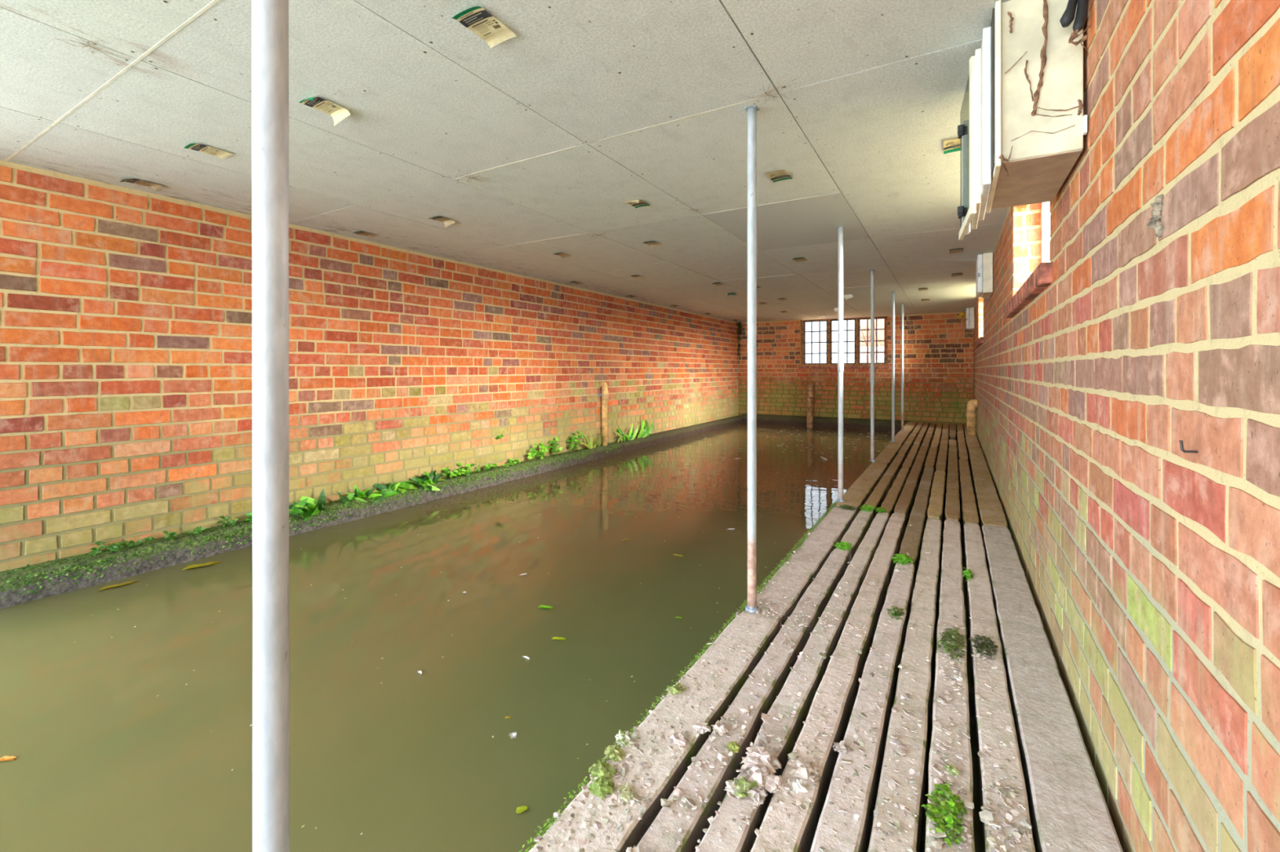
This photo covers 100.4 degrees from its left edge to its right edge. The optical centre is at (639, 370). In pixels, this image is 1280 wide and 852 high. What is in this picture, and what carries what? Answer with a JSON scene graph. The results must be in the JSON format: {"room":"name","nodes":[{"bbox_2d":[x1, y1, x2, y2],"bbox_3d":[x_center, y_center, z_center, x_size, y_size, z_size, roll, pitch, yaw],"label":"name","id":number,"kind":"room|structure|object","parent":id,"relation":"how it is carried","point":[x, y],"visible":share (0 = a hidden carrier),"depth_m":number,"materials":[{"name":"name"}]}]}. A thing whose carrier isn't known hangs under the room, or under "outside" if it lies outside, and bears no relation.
{"room":"boathouse interior","nodes":[
{"label":"boathouse interior","id":0,"kind":"room"},
{"bbox_2d":[0,160,737,572],"bbox_3d":[-0.588,0.336,6.119,0.228,2.499,9.662,0,0,30],"label":"wall","id":1,"kind":"structure","parent":0,"point":[126,313],"depth_m":3.04,"materials":[{"name":"brick"}]},
{"bbox_2d":[0,415,742,608],"bbox_3d":[-0.508,1.069,5.946,0.141,0.432,9.440,0,0,30],"label":"ledge","id":2,"kind":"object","parent":1,"relation":"attached to","point":[183,555],"depth_m":2.91,"materials":[{"name":"concrete"}]},
{"bbox_2d":[88,536,154,555],"bbox_3d":[-2.478,0.837,2.551,0.114,0.057,0.219,0,0,30],"label":"leafy plant","id":3,"kind":"object","parent":2,"relation":"on","point":[117,546],"visible":1,"depth_m":2.52,"materials":[{"name":"green plant"}]},
{"bbox_2d":[162,515,238,541],"bbox_3d":[-2.315,0.832,2.804,0.104,0.066,0.331,0,0,23],"label":"leafy plant","id":4,"kind":"object","parent":2,"relation":"on","point":[171,535],"visible":1,"depth_m":2.79,"materials":[{"name":"green plant"}]},
{"bbox_2d":[244,511,252,522],"bbox_3d":[-2.170,0.826,3.035,0.125,0.077,0.125,0,0,38],"label":"leafy plant","id":5,"kind":"object","parent":2,"relation":"on","point":[249,515],"visible":0.17,"depth_m":3.00,"materials":[{"name":"green plant"}]},
{"bbox_2d":[288,488,326,521],"bbox_3d":[-2.076,0.825,3.244,0.290,0.162,0.223,0,0,-11],"label":"leafy plant","id":6,"kind":"object","parent":2,"relation":"on","point":[296,508],"visible":0.75,"depth_m":3.24,"materials":[{"name":"green plant"}]},
{"bbox_2d":[0,442,622,599],"bbox_3d":[-1.533,0.905,4.162,0.127,0.116,5.030,0,0,30],"label":"moss","id":7,"kind":"object","parent":2,"relation":"on","point":[585,454],"visible":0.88,"depth_m":2.89,"materials":[{"name":"plant"}]},
{"bbox_2d":[336,485,382,506],"bbox_3d":[-1.860,0.846,3.547,0.147,0.156,0.338,0,0,36],"label":"leafy plant","id":8,"kind":"object","parent":2,"relation":"on","point":[357,494],"visible":0.99,"depth_m":3.54,"materials":[{"name":"green plant"}]},
{"bbox_2d":[372,477,412,502],"bbox_3d":[-1.751,0.831,3.777,0.184,0.155,0.370,0,0,30],"label":"leafy plant","id":9,"kind":"object","parent":2,"relation":"on","point":[386,490],"visible":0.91,"depth_m":3.73,"materials":[{"name":"green plant"}]},
{"bbox_2d":[389,469,445,492],"bbox_3d":[-1.624,0.825,3.960,0.220,0.167,0.498,0,0,30],"label":"leafy plant","id":10,"kind":"object","parent":2,"relation":"on","point":[425,481],"visible":1,"depth_m":3.98,"materials":[{"name":"green plant"}]},
{"bbox_2d":[441,462,475,479],"bbox_3d":[-1.460,0.812,4.293,0.160,0.106,0.290,0,0,30],"label":"leafy plant","id":11,"kind":"object","parent":2,"relation":"on","point":[464,471],"visible":1,"depth_m":4.26,"materials":[{"name":"green plant"}]},
{"bbox_2d":[475,463,497,473],"bbox_3d":[-1.298,0.829,4.536,0.114,0.071,0.262,0,0,30],"label":"leafy plant","id":12,"kind":"object","parent":2,"relation":"on","point":[487,466],"visible":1,"depth_m":4.53,"materials":[{"name":"green plant"}]},
{"bbox_2d":[501,457,520,468],"bbox_3d":[-1.148,0.828,4.776,0.103,0.074,0.266,0,0,13],"label":"leafy plant","id":13,"kind":"object","parent":2,"relation":"on","point":[511,460],"visible":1,"depth_m":4.78,"materials":[{"name":"green plant"}]},
{"bbox_2d":[527,436,563,461],"bbox_3d":[-0.906,0.769,5.176,0.178,0.189,0.479,0,0,30],"label":"leafy plant","id":14,"kind":"object","parent":2,"relation":"on","point":[541,454],"visible":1,"depth_m":5.12,"materials":[{"name":"green plant"}]},
{"bbox_2d":[566,431,584,452],"bbox_3d":[-0.675,0.747,5.600,0.156,0.233,0.190,0,0,30],"label":"leafy plant","id":15,"kind":"object","parent":2,"relation":"on","point":[575,444],"visible":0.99,"depth_m":5.58,"materials":[{"name":"green plant"}]},
{"bbox_2d":[580,433,601,449],"bbox_3d":[-0.561,0.785,5.917,0.160,0.206,0.405,0,0,30],"label":"leafy plant","id":16,"kind":"object","parent":2,"relation":"on","point":[589,445],"visible":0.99,"depth_m":5.84,"materials":[{"name":"green plant"}]},
{"bbox_2d":[616,424,638,441],"bbox_3d":[-0.191,0.752,6.536,0.190,0.228,0.507,0,0,34],"label":"fern","id":17,"kind":"object","parent":2,"relation":"on","point":[631,436],"visible":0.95,"depth_m":6.54,"materials":[{"name":"green plant"}]},
{"bbox_2d":[637,418,653,438],"bbox_3d":[0.030,0.741,6.922,0.239,0.252,0.447,0,0,19],"label":"fern","id":18,"kind":"object","parent":2,"relation":"on","point":[645,431],"visible":0.97,"depth_m":6.85,"materials":[{"name":"green plant"}]},
{"bbox_2d":[598,381,608,445],"bbox_3d":[-0.412,0.497,6.122,0.103,0.736,0.110,0,0,30],"label":"wooden post","id":19,"kind":"object","parent":1,"relation":"attached to","point":[604,393],"visible":0.99,"depth_m":6.09,"materials":[{"name":"brown wood"}]},
{"bbox_2d":[736,322,742,355],"bbox_3d":[1.857,-0.576,9.975,0.133,0.644,0.136,0,0,17],"label":"ivy","id":20,"kind":"object","parent":1,"relation":"attached to","point":[739,324],"visible":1,"depth_m":9.98,"materials":[{"name":"green plant"}]},
{"bbox_2d":[0,422,983,851],"bbox_3d":[0.343,0.985,3.777,3.866,0.001,12.460,0,0,30],"label":"water","id":21,"kind":"object","parent":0,"point":[403,758],"visible":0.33,"depth_m":1.81,"materials":[{"name":"liquid"}]},
{"bbox_2d":[0,755,16,760],"bbox_3d":[-1.599,0.982,1.345,0.040,0.004,0.018,0,0,1],"label":"floating leaf","id":22,"kind":"object","parent":21,"relation":"on","point":[5,757],"visible":1,"depth_m":1.35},
{"bbox_2d":[97,580,138,591],"bbox_3d":[-2.369,0.982,2.429,0.044,0.010,0.140,0,0,42],"label":"leaf","id":23,"kind":"object","parent":21,"relation":"on","point":[129,582],"visible":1,"depth_m":2.43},
{"bbox_2d":[182,561,220,569],"bbox_3d":[-2.190,0.981,2.673,0.160,0.013,0.057,0,0,-40],"label":"leaf","id":24,"kind":"object","parent":21,"relation":"on","point":[211,562],"visible":1,"depth_m":2.68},
{"bbox_2d":[117,427,890,834],"bbox_3d":[0.854,0.984,5.285,2.481,0.004,8.742,0,0,30],"label":"debris","id":25,"kind":"object","parent":21,"relation":"on","point":[820,428],"visible":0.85,"depth_m":5.35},
{"bbox_2d":[515,805,527,813],"bbox_3d":[-0.263,0.982,1.190,0.026,0.004,0.018,0,0,-21],"label":"leaf","id":26,"kind":"object","parent":21,"relation":"on","point":[521,809],"visible":1,"depth_m":1.19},
{"bbox_2d":[537,604,553,609],"bbox_3d":[-0.391,0.981,2.201,0.065,0.006,0.030,0,0,13],"label":"floating leaf","id":27,"kind":"object","parent":21,"relation":"on","point":[541,606],"visible":1,"depth_m":2.21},
{"bbox_2d":[551,636,566,640],"bbox_3d":[-0.297,0.982,1.946,0.055,0.005,0.022,0,0,8],"label":"floating leaf","id":28,"kind":"object","parent":21,"relation":"on","point":[553,637],"visible":1,"depth_m":1.95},
{"bbox_2d":[806,383,814,427],"bbox_3d":[2.953,0.708,9.253,0.124,0.955,0.172,0,0,30],"label":"wooden post","id":29,"kind":"object","parent":21,"relation":"in","point":[810,395],"visible":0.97,"depth_m":9.19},
{"bbox_2d":[0,0,1010,322],"bbox_3d":[0.440,-0.919,3.922,4.186,0.051,12.410,0,0,30],"label":"ceiling","id":30,"kind":"structure","parent":0,"point":[593,107],"depth_m":1.99,"materials":[{"name":"paint"}]},
{"bbox_2d":[53,36,126,62],"bbox_3d":[-1.503,-0.890,1.472,0.108,0.006,0.139,0,0,30],"label":"cobweb","id":31,"kind":"object","parent":30,"relation":"attached to","point":[86,46],"visible":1,"depth_m":1.47},
{"bbox_2d":[120,178,163,191],"bbox_3d":[-2.368,-0.885,2.536,0.090,0.015,0.134,0,0,29],"label":"label","id":32,"kind":"object","parent":30,"relation":"attached to","point":[154,186],"visible":1,"depth_m":2.55,"materials":[{"name":"paper"}]},
{"bbox_2d":[183,143,233,159],"bbox_3d":[-1.746,-0.888,2.160,0.090,0.009,0.136,0,0,30],"label":"label","id":33,"kind":"object","parent":30,"relation":"attached to","point":[206,149],"visible":1,"depth_m":2.17,"materials":[{"name":"paper"}]},
{"bbox_2d":[298,97,351,126],"bbox_3d":[-1.063,-0.873,1.796,0.090,0.039,0.129,0,0,32],"label":"label","id":34,"kind":"object","parent":30,"relation":"attached to","point":[338,113],"visible":1,"depth_m":1.81,"materials":[{"name":"paper"}]},
{"bbox_2d":[352,231,377,238],"bbox_3d":[-1.797,-0.886,3.480,0.090,0.014,0.134,0,0,30],"label":"label","id":35,"kind":"object","parent":30,"relation":"attached to","point":[361,233],"visible":1,"depth_m":3.49,"materials":[{"name":"paper"}]},
{"bbox_2d":[429,216,455,226],"bbox_3d":[-1.170,-0.877,3.149,0.090,0.032,0.132,0,0,32],"label":"label","id":36,"kind":"object","parent":30,"relation":"attached to","point":[447,222],"visible":1,"depth_m":3.17,"materials":[{"name":"paper"}]},
{"bbox_2d":[455,168,493,183],"bbox_3d":[-0.773,-0.890,2.476,0.191,0.006,0.220,0,0,30],"label":"cobweb","id":37,"kind":"object","parent":30,"relation":"attached to","point":[475,177],"visible":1,"depth_m":2.46},
{"bbox_2d":[451,6,516,48],"bbox_3d":[-0.401,-0.886,1.377,0.092,0.014,0.138,0,0,29],"label":"label","id":38,"kind":"object","parent":30,"relation":"attached to","point":[477,20],"visible":1,"depth_m":1.38,"materials":[{"name":"paper"}]},
{"bbox_2d":[553,253,571,257],"bbox_3d":[-0.601,-0.885,4.111,0.090,0.015,0.134,0,0,29],"label":"label","id":39,"kind":"object","parent":30,"relation":"attached to","point":[562,255],"visible":1,"depth_m":4.14,"materials":[{"name":"paper"}]},
{"bbox_2d":[622,200,649,208],"bbox_3d":[-0.016,-0.879,2.841,0.090,0.028,0.134,0,0,29],"label":"label","id":40,"kind":"object","parent":30,"relation":"attached to","point":[636,203],"visible":1,"depth_m":2.85,"materials":[{"name":"paper"}]},
{"bbox_2d":[643,241,662,247],"bbox_3d":[0.084,-0.885,3.743,0.090,0.015,0.134,0,0,30],"label":"label","id":41,"kind":"object","parent":30,"relation":"attached to","point":[651,244],"visible":1,"depth_m":3.76,"materials":[{"name":"paper"}]},
{"bbox_2d":[742,74,799,107],"bbox_3d":[0.428,-0.890,1.710,0.212,0.006,0.152,0,0,43],"label":"cobweb","id":42,"kind":"object","parent":30,"relation":"hanging from","point":[766,94],"visible":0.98,"depth_m":1.72},
{"bbox_2d":[765,170,792,182],"bbox_3d":[0.635,-0.887,2.441,0.090,0.011,0.137,0,0,32],"label":"label","id":43,"kind":"object","parent":30,"relation":"attached to","point":[778,175],"visible":1,"depth_m":2.45,"materials":[{"name":"paper"}]},
{"bbox_2d":[792,257,807,262],"bbox_3d":[1.285,-0.885,4.283,0.090,0.014,0.134,0,0,30],"label":"label","id":44,"kind":"object","parent":30,"relation":"attached to","point":[797,260],"visible":1,"depth_m":4.31,"materials":[{"name":"paper"}]},
{"bbox_2d":[844,294,853,300],"bbox_3d":[2.477,-0.862,6.330,0.090,0.060,0.116,0,0,30],"label":"label","id":45,"kind":"object","parent":30,"relation":"attached to","point":[846,296],"visible":1,"depth_m":6.29,"materials":[{"name":"paper"}]},
{"bbox_2d":[942,137,961,154],"bbox_3d":[1.245,-0.885,2.098,0.090,0.014,0.134,0,0,30],"label":"label","id":46,"kind":"object","parent":30,"relation":"attached to","point":[952,145],"visible":0.7,"depth_m":2.12,"materials":[{"name":"paper"}]},
{"bbox_2d":[949,248,963,253],"bbox_3d":[2.352,-0.885,3.965,0.090,0.015,0.134,0,0,30],"label":"label","id":47,"kind":"object","parent":30,"relation":"attached to","point":[953,251],"visible":1,"depth_m":3.99,"materials":[{"name":"paper"}]},
{"bbox_2d":[1059,0,1077,27],"bbox_3d":[0.964,-0.829,1.190,0.053,0.128,0.025,0,0,-13],"label":"cable","id":48,"kind":"object","parent":30,"relation":"hanging from","point":[1068,16],"visible":1,"depth_m":1.18,"materials":[{"name":"black rubber"}]},
{"bbox_2d":[1072,0,1088,31],"bbox_3d":[0.978,-0.820,1.179,0.040,0.146,0.021,0,0,-9],"label":"cable","id":49,"kind":"object","parent":30,"relation":"hanging from","point":[1082,11],"visible":1,"depth_m":1.17,"materials":[{"name":"black rubber"}]},
{"bbox_2d":[1067,26,1090,51],"bbox_3d":[0.968,-0.731,1.176,0.040,0.053,0.034,0,0,30],"label":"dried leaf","id":50,"kind":"object","parent":49,"relation":"hanging from","point":[1073,35],"visible":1,"depth_m":1.17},
{"bbox_2d":[528,422,1123,851],"bbox_3d":[2.141,1.000,4.019,0.892,0.369,10.000,0,0,30],"label":"boardwalk","id":51,"kind":"object","parent":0,"point":[1061,793],"visible":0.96,"depth_m":1.34,"materials":[{"name":"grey wood"}]},
{"bbox_2d":[251,0,289,851],"bbox_3d":[-0.376,-0.037,0.545,0.048,1.714,0.047,0,0,30],"label":"support pole","id":52,"kind":"object","parent":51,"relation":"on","point":[269,18],"visible":1,"depth_m":0.53,"materials":[{"name":"grey metal"}]},
{"bbox_2d":[587,777,614,799],"bbox_3d":[-0.072,0.814,1.042,0.056,0.020,0.048,0,0,30],"label":"lump","id":53,"kind":"object","parent":51,"relation":"on","point":[601,786],"visible":1,"depth_m":1.03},
{"bbox_2d":[588,760,617,779],"bbox_3d":[-0.077,0.814,1.085,0.056,0.020,0.048,0,0,30],"label":"lump","id":54,"kind":"object","parent":51,"relation":"on","point":[604,771],"visible":1,"depth_m":1.08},
{"bbox_2d":[604,745,625,761],"bbox_3d":[-0.055,0.815,1.132,0.048,0.021,0.038,0,0,17],"label":"lump","id":55,"kind":"object","parent":51,"relation":"on","point":[615,753],"visible":1,"depth_m":1.13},
{"bbox_2d":[617,782,633,802],"bbox_3d":[-0.027,0.815,1.029,0.031,0.017,0.043,0,0,-14],"label":"lump","id":56,"kind":"object","parent":51,"relation":"on","point":[626,790],"visible":1,"depth_m":1.03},
{"bbox_2d":[614,729,638,747],"bbox_3d":[-0.033,0.812,1.179,0.051,0.024,0.046,0,0,30],"label":"lump","id":57,"kind":"object","parent":51,"relation":"on","point":[625,739],"visible":1,"depth_m":1.17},
{"bbox_2d":[626,847,639,851],"bbox_3d":[-0.014,0.814,0.887,0.039,0.017,0.042,0,0,30],"label":"lump","id":58,"kind":"object","parent":51,"relation":"on","point":[628,849],"visible":1,"depth_m":0.90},
{"bbox_2d":[666,682,685,695],"bbox_3d":[0.090,0.814,1.361,0.046,0.021,0.041,0,0,-40],"label":"lump","id":59,"kind":"object","parent":51,"relation":"on","point":[675,689],"visible":1,"depth_m":1.35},
{"bbox_2d":[519,500,837,851],"bbox_3d":[0.495,0.827,2.057,0.060,0.026,2.960,0,0,30],"label":"moss","id":60,"kind":"object","parent":51,"relation":"on","point":[796,547],"visible":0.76,"depth_m":1.56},
{"bbox_2d":[668,732,690,749],"bbox_3d":[0.086,0.815,1.174,0.046,0.020,0.041,0,0,30],"label":"lump","id":61,"kind":"object","parent":51,"relation":"on","point":[678,738],"visible":1,"depth_m":1.17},
{"bbox_2d":[692,722,711,733],"bbox_3d":[0.142,0.815,1.216,0.033,0.013,0.036,0,0,-38],"label":"lump","id":62,"kind":"object","parent":51,"relation":"on","point":[702,728],"visible":1,"depth_m":1.21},
{"bbox_2d":[710,720,728,735],"bbox_3d":[0.180,0.816,1.213,0.037,0.020,0.044,0,0,-3],"label":"lump","id":63,"kind":"object","parent":51,"relation":"on","point":[719,727],"visible":1,"depth_m":1.21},
{"bbox_2d":[724,780,738,795],"bbox_3d":[0.182,0.815,1.043,0.033,0.015,0.033,0,0,30],"label":"lump","id":64,"kind":"object","parent":51,"relation":"on","point":[731,785],"visible":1,"depth_m":1.04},
{"bbox_2d":[726,741,741,753],"bbox_3d":[0.203,0.817,1.154,0.029,0.014,0.034,0,0,-5],"label":"lump","id":65,"kind":"object","parent":51,"relation":"on","point":[734,747],"visible":1,"depth_m":1.15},
{"bbox_2d":[733,776,758,798],"bbox_3d":[0.204,0.813,1.040,0.051,0.019,0.049,0,0,30],"label":"lump","id":66,"kind":"object","parent":51,"relation":"on","point":[744,786],"visible":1,"depth_m":1.04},
{"bbox_2d":[744,105,759,613],"bbox_3d":[0.383,-0.037,1.822,0.047,1.714,0.047,0,0,30],"label":"support pole","id":67,"kind":"object","parent":51,"relation":"on","point":[752,607],"visible":1,"depth_m":1.81,"materials":[{"name":"grey metal"}]},
{"bbox_2d":[746,785,768,806],"bbox_3d":[0.229,0.814,1.026,0.041,0.018,0.043,0,0,-24],"label":"lump","id":68,"kind":"object","parent":51,"relation":"on","point":[759,794],"visible":1,"depth_m":1.02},
{"bbox_2d":[744,764,774,788],"bbox_3d":[0.241,0.812,1.071,0.054,0.031,0.074,0,0,30],"label":"lump","id":69,"kind":"object","parent":51,"relation":"on","point":[757,773],"visible":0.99,"depth_m":1.06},
{"bbox_2d":[741,746,782,773],"bbox_3d":[0.257,0.811,1.109,0.077,0.030,0.071,0,0,30],"label":"lump","id":70,"kind":"object","parent":51,"relation":"on","point":[758,755],"visible":0.9,"depth_m":1.10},
{"bbox_2d":[764,772,790,793],"bbox_3d":[0.266,0.814,1.050,0.053,0.019,0.047,0,0,-12],"label":"lump","id":71,"kind":"object","parent":51,"relation":"on","point":[774,783],"visible":0.99,"depth_m":1.04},
{"bbox_2d":[533,522,1050,851],"bbox_3d":[0.703,0.818,1.681,0.788,0.019,2.713,0,0,30],"label":"debris","id":72,"kind":"object","parent":51,"relation":"on","point":[986,817],"visible":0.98,"depth_m":1.08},
{"bbox_2d":[791,778,808,793],"bbox_3d":[0.313,0.816,1.045,0.038,0.018,0.034,0,0,1],"label":"lump","id":73,"kind":"object","parent":51,"relation":"on","point":[798,785],"visible":1,"depth_m":1.04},
{"bbox_2d":[786,756,818,782],"bbox_3d":[0.332,0.814,1.086,0.060,0.028,0.059,0,0,30],"label":"lump","id":74,"kind":"object","parent":51,"relation":"on","point":[802,769],"visible":1,"depth_m":1.07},
{"bbox_2d":[836,226,844,502],"bbox_3d":[1.253,-0.037,3.330,0.047,1.714,0.047,0,0,30],"label":"support pole","id":75,"kind":"object","parent":51,"relation":"on","point":[840,344],"visible":1,"depth_m":3.32,"materials":[{"name":"grey metal"}]},
{"bbox_2d":[832,740,851,753],"bbox_3d":[0.433,0.815,1.152,0.035,0.019,0.032,0,0,-16],"label":"lump","id":76,"kind":"object","parent":51,"relation":"on","point":[842,746],"visible":1,"depth_m":1.15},
{"bbox_2d":[832,541,853,551],"bbox_3d":[0.944,0.815,2.477,0.090,0.022,0.127,0,0,30],"label":"clump","id":77,"kind":"object","parent":51,"relation":"on","point":[842,545],"visible":1,"depth_m":2.47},
{"bbox_2d":[839,504,857,509],"bbox_3d":[1.234,0.815,3.169,0.113,0.022,0.092,0,0,30],"label":"clump","id":78,"kind":"object","parent":51,"relation":"on","point":[846,507],"visible":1,"depth_m":3.16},
{"bbox_2d":[859,504,875,511],"bbox_3d":[1.345,0.815,3.154,0.089,0.022,0.171,0,0,30],"label":"clump","id":79,"kind":"object","parent":51,"relation":"on","point":[868,507],"visible":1,"depth_m":3.13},
{"bbox_2d":[869,270,875,462],"bbox_3d":[2.085,-0.037,4.783,0.047,1.714,0.047,0,0,30],"label":"support pole","id":80,"kind":"object","parent":51,"relation":"on","point":[872,272],"visible":1,"depth_m":4.77,"materials":[{"name":"grey metal"}]},
{"bbox_2d":[875,507,886,512],"bbox_3d":[1.403,0.815,3.108,0.068,0.022,0.117,0,0,30],"label":"clump","id":81,"kind":"object","parent":51,"relation":"on","point":[878,509],"visible":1,"depth_m":3.10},
{"bbox_2d":[890,291,895,442],"bbox_3d":[2.893,-0.037,6.094,0.047,1.714,0.047,0,0,30],"label":"support pole","id":82,"kind":"object","parent":51,"relation":"on","point":[892,292],"visible":1,"depth_m":6.08,"materials":[{"name":"grey metal"}]},
{"bbox_2d":[885,606,905,620],"bbox_3d":[0.859,0.815,1.790,0.058,0.022,0.105,0,0,18],"label":"clump","id":83,"kind":"object","parent":51,"relation":"on","point":[895,611],"visible":1,"depth_m":1.79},
{"bbox_2d":[900,303,904,431],"bbox_3d":[3.556,-0.037,7.224,0.047,1.714,0.047,0,0,30],"label":"support pole","id":84,"kind":"object","parent":51,"relation":"on","point":[902,304],"visible":1,"depth_m":7.21,"materials":[{"name":"grey metal"}]},
{"bbox_2d":[890,553,914,565],"bbox_3d":[1.133,0.815,2.301,0.095,0.022,0.155,0,0,30],"label":"clump","id":85,"kind":"object","parent":51,"relation":"on","point":[906,559],"visible":1,"depth_m":2.29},
{"bbox_2d":[920,782,968,847],"bbox_3d":[0.563,0.815,0.986,0.076,0.022,0.156,0,0,30],"label":"clump","id":86,"kind":"object","parent":51,"relation":"on","point":[949,810],"visible":1,"depth_m":0.98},
{"bbox_2d":[943,764,960,776],"bbox_3d":[0.639,0.817,1.089,0.027,0.015,0.032,0,0,0],"label":"lump","id":87,"kind":"object","parent":51,"relation":"on","point":[951,769],"visible":1,"depth_m":1.08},
{"bbox_2d":[937,627,967,660],"bbox_3d":[0.933,0.815,1.594,0.078,0.021,0.208,0,0,30],"label":"clump","id":88,"kind":"object","parent":51,"relation":"on","point":[953,644],"visible":1,"depth_m":1.59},
{"bbox_2d":[952,675,963,681],"bbox_3d":[0.844,0.817,1.416,0.024,0.011,0.019,0,0,30],"label":"lump","id":89,"kind":"object","parent":51,"relation":"on","point":[957,677],"visible":1,"depth_m":1.41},
{"bbox_2d":[962,567,975,581],"bbox_3d":[1.311,0.816,2.128,0.048,0.021,0.150,0,0,30],"label":"clump","id":90,"kind":"object","parent":51,"relation":"on","point":[967,573],"visible":1,"depth_m":2.12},
{"bbox_2d":[969,634,997,660],"bbox_3d":[1.019,0.815,1.580,0.076,0.021,0.144,0,0,30],"label":"clump","id":91,"kind":"object","parent":51,"relation":"on","point":[982,642],"visible":1,"depth_m":1.57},
{"bbox_2d":[737,311,973,431],"bbox_3d":[3.548,0.336,9.184,4.216,2.499,0.228,0,0,30],"label":"wall","id":92,"kind":"structure","parent":0,"point":[938,348],"depth_m":8.75,"materials":[{"name":"brick"}]},
{"bbox_2d":[741,413,910,431],"bbox_3d":[3.121,1.052,9.262,2.800,0.466,0.127,0,0,30],"label":"baseboard","id":93,"kind":"structure","parent":92,"relation":"attached to","point":[824,422],"depth_m":9.16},
{"bbox_2d":[798,315,888,368],"bbox_3d":[3.472,-0.456,9.168,1.460,0.872,0.132,0,0,30],"label":"window","id":94,"kind":"structure","parent":92,"relation":"in","point":[828,365],"depth_m":9.15,"materials":[{"name":"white wood"}]},
{"bbox_2d":[956,311,965,318],"bbox_3d":[4.981,-0.843,8.205,0.194,0.111,0.076,0,0,30],"label":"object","id":95,"kind":"object","parent":92,"relation":"attached to","point":[961,313],"visible":0.55,"depth_m":8.21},
{"bbox_2d":[973,0,1279,851],"bbox_3d":[2.149,0.336,2.919,0.223,2.499,12.410,0,0,30],"label":"wall","id":96,"kind":"structure","parent":0,"point":[1151,567],"depth_m":0.80,"materials":[{"name":"brick"}]},
{"bbox_2d":[965,307,974,330],"bbox_3d":[4.810,-0.741,7.775,0.100,0.302,0.340,0,0,30],"label":"meter box","id":97,"kind":"object","parent":96,"relation":"attached to","point":[970,313],"visible":1,"depth_m":7.63,"materials":[{"name":"beige plastic"}]},
{"bbox_2d":[966,399,977,435],"bbox_3d":[4.175,0.591,6.710,0.123,0.450,0.114,0,0,30],"label":"drain pipe","id":98,"kind":"object","parent":96,"relation":"attached to","point":[971,414],"visible":1,"depth_m":6.67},
{"bbox_2d":[975,337,983,347],"bbox_3d":[3.868,-0.573,5.946,0.184,0.604,1.272,0,0,30],"label":"window sill","id":99,"kind":"structure","parent":96,"relation":"in","point":[980,342],"depth_m":5.55,"materials":[{"name":"red brick"}]},
{"bbox_2d":[975,252,992,297],"bbox_3d":[2.718,-0.741,4.214,0.100,0.302,0.340,0,0,30],"label":"meter box","id":100,"kind":"object","parent":96,"relation":"attached to","point":[984,264],"visible":1,"depth_m":4.07,"materials":[{"name":"beige plastic"}]},
{"bbox_2d":[957,0,1087,239],"bbox_3d":[1.036,-0.661,1.494,0.248,0.462,0.535,0,0,30],"label":"electrical box","id":101,"kind":"object","parent":96,"relation":"attached to","point":[1001,104],"visible":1,"depth_m":1.29,"materials":[{"name":"white wood"}]},
{"bbox_2d":[998,146,1013,176],"bbox_3d":[0.911,-0.514,1.315,0.027,0.043,0.127,0,0,44],"label":"cobweb","id":102,"kind":"object","parent":101,"relation":"attached to","point":[1001,157],"visible":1,"depth_m":1.27},
{"bbox_2d":[1007,11,1013,33],"bbox_3d":[0.890,-0.836,1.281,0.012,0.053,0.007,0,0,30],"label":"cobweb","id":103,"kind":"object","parent":101,"relation":"attached to","point":[1008,12],"visible":1,"depth_m":1.28},
{"bbox_2d":[1004,0,1048,115],"bbox_3d":[0.916,-0.737,1.266,0.083,0.275,0.011,0,0,30],"label":"vine","id":104,"kind":"object","parent":101,"relation":"attached to","point":[1042,55],"visible":1,"depth_m":1.25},
{"bbox_2d":[1011,99,1083,141],"bbox_3d":[0.948,-0.585,1.246,0.135,0.072,0.008,0,0,30],"label":"twig","id":105,"kind":"object","parent":101,"relation":"attached to","point":[1080,104],"visible":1,"depth_m":1.23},
{"bbox_2d":[1004,201,1053,318],"bbox_3d":[1.659,-0.573,2.185,0.184,0.604,1.308,0,0,30],"label":"window","id":106,"kind":"structure","parent":96,"relation":"in","point":[1041,277],"depth_m":2.19,"materials":[{"name":"white plastic"}]},
{"bbox_2d":[1146,194,1164,236],"bbox_3d":[0.768,-0.228,0.791,0.020,0.063,0.032,0,0,30],"label":"nest","id":107,"kind":"object","parent":96,"relation":"attached to","point":[1155,224],"visible":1,"depth_m":0.79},
{"bbox_2d":[1178,440,1198,453],"bbox_3d":[0.697,0.097,0.670,0.029,0.016,0.004,0,0,30],"label":"nail","id":108,"kind":"object","parent":96,"relation":"attached to","point":[1181,445],"visible":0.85,"depth_m":0.67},
{"label":"outside","id":109,"kind":"structure","parent":0,"visible":0},
{"label":"ground","id":110,"kind":"structure","parent":109,"visible":0},
{"bbox_2d":[852,320,854,363],"bbox_3d":[4.021,-0.588,9.955,0.100,2.055,0.098,0,0,30],"label":"downpipe","id":111,"kind":"object","parent":110,"relation":"on","point":[853,321],"visible":0.14,"depth_m":9.93,"materials":[{"name":"white plastic"}]},
{"bbox_2d":[860,316,884,363],"bbox_3d":[5.751,-0.566,8.707,4.102,2.102,1.160,0,0,30],"label":"wall","id":112,"kind":"structure","parent":110,"relation":"on","point":[880,322],"depth_m":9.88,"materials":[{"name":"brick"}]},
{"bbox_2d":[860,325,884,363],"bbox_3d":[4.148,-0.232,9.519,0.498,1.349,0.035,0,0,30],"label":"twig","id":113,"kind":"object","parent":110,"relation":"on","point":[874,326],"visible":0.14,"depth_m":9.49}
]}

